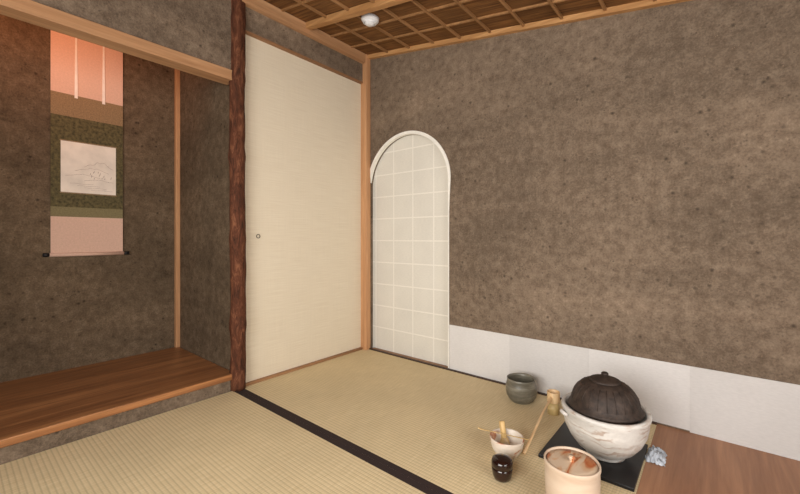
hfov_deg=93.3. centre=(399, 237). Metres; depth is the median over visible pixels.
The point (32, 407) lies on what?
board
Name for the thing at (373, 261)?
bar
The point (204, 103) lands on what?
wall
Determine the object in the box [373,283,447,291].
bar
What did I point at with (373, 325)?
bar
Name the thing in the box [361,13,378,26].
smoke detector
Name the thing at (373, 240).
bar
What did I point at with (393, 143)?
bar
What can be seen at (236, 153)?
pillar
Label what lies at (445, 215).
bar
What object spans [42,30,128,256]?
scroll
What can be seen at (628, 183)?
wall
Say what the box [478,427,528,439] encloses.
scoop
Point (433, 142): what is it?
bar
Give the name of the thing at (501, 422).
whisk
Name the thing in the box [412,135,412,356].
bar
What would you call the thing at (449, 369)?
trim
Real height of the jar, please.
0.166 m
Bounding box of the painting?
[60,139,116,196]
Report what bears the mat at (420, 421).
on the floor
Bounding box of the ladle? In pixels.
[522,389,559,453]
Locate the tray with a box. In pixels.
[538,422,647,491]
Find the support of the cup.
on the ladle
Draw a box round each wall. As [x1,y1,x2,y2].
[0,14,173,382]
[0,381,229,464]
[32,0,362,81]
[180,71,230,369]
[370,0,799,445]
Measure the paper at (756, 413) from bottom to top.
0.271 m
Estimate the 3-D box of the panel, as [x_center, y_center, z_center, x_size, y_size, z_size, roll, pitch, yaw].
[-0.572,-0.157,2.382,0.024,1.886,0.882,0,0,40]
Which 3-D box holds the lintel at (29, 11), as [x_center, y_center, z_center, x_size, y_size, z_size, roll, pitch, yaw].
[-1.413,-0.842,1.369,0.087,0.053,1.635,0,0,40]
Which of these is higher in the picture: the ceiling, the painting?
the ceiling
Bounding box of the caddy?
[491,453,512,482]
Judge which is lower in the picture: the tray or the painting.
the tray
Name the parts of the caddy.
lid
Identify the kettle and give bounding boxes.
[568,371,644,424]
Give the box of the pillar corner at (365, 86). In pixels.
[361,54,369,349]
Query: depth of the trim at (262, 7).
2.27 m
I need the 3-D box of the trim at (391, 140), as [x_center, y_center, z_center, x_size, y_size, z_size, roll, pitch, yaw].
[0.042,0.044,2.514,0.700,1.495,0.024,0,0,40]
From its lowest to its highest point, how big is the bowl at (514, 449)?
0.078 m
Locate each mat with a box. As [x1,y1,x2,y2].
[0,391,439,493]
[242,349,656,493]
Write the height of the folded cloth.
0.038 m
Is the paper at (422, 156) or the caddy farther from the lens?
the paper at (422, 156)
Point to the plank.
(695, 463)
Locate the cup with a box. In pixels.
[547,389,559,403]
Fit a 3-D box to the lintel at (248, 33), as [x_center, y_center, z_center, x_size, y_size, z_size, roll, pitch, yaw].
[-0.572,-1.107,2.380,0.063,0.010,0.885,0,0,40]
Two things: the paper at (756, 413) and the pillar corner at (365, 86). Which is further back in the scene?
the pillar corner at (365, 86)
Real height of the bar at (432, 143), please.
0.008 m
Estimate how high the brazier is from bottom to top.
0.297 m
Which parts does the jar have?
lid knob, lid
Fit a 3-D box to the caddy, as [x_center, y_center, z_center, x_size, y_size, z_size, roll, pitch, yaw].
[0.338,0.764,1.252,0.069,0.072,0.069,0,0,40]
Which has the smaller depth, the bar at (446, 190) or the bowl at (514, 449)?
the bowl at (514, 449)
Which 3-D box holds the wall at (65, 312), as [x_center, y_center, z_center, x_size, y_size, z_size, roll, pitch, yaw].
[-1.981,-0.325,1.911,0.100,2.350,1.745,0,0,40]
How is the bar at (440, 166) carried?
attached to the paper at (422, 156)
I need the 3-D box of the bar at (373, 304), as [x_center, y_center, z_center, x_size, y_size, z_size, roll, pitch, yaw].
[0.062,0.487,2.536,0.760,0.008,0.001,0,0,40]
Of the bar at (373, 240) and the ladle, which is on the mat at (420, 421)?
the ladle
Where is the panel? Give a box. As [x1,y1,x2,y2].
[245,34,360,381]
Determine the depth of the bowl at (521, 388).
1.80 m
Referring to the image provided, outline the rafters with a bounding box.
[281,0,656,52]
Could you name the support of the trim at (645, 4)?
attached to the wall at (628, 183)
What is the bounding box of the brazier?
[560,371,651,462]
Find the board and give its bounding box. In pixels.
[0,347,231,447]
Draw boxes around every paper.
[373,135,447,365]
[449,325,799,460]
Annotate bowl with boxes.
[490,428,523,460]
[505,373,536,404]
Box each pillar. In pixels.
[174,69,179,347]
[228,0,246,391]
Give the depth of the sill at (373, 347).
2.51 m
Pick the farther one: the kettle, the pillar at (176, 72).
the pillar at (176, 72)
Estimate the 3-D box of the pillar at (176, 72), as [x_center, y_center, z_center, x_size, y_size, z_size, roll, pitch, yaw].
[-1.448,-0.394,2.456,0.026,2.212,0.026,0,0,40]
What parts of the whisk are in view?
handle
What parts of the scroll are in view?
roller knob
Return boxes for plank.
[636,424,799,493]
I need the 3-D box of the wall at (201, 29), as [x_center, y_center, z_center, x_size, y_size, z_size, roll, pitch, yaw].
[-1.128,-1.109,1.743,0.100,0.482,2.575,0,0,40]
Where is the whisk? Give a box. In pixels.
[499,420,509,444]
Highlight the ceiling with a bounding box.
[264,0,642,54]
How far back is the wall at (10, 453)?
1.56 m
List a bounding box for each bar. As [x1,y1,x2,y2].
[373,190,447,197]
[373,215,447,219]
[373,240,447,241]
[373,261,447,266]
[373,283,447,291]
[373,304,447,316]
[373,325,447,341]
[374,166,446,176]
[384,143,434,153]
[393,143,393,351]
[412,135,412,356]
[433,142,433,361]
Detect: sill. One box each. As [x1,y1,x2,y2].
[246,347,362,385]
[373,347,447,367]
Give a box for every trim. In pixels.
[242,0,364,63]
[368,0,691,59]
[369,348,656,424]
[370,131,450,367]
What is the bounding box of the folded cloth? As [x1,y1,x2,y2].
[645,445,666,465]
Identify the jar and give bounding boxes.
[544,446,600,493]
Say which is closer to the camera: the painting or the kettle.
the kettle
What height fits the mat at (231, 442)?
0.050 m
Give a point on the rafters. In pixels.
(374, 5)
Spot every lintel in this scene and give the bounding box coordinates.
[0,0,231,84]
[246,30,362,83]

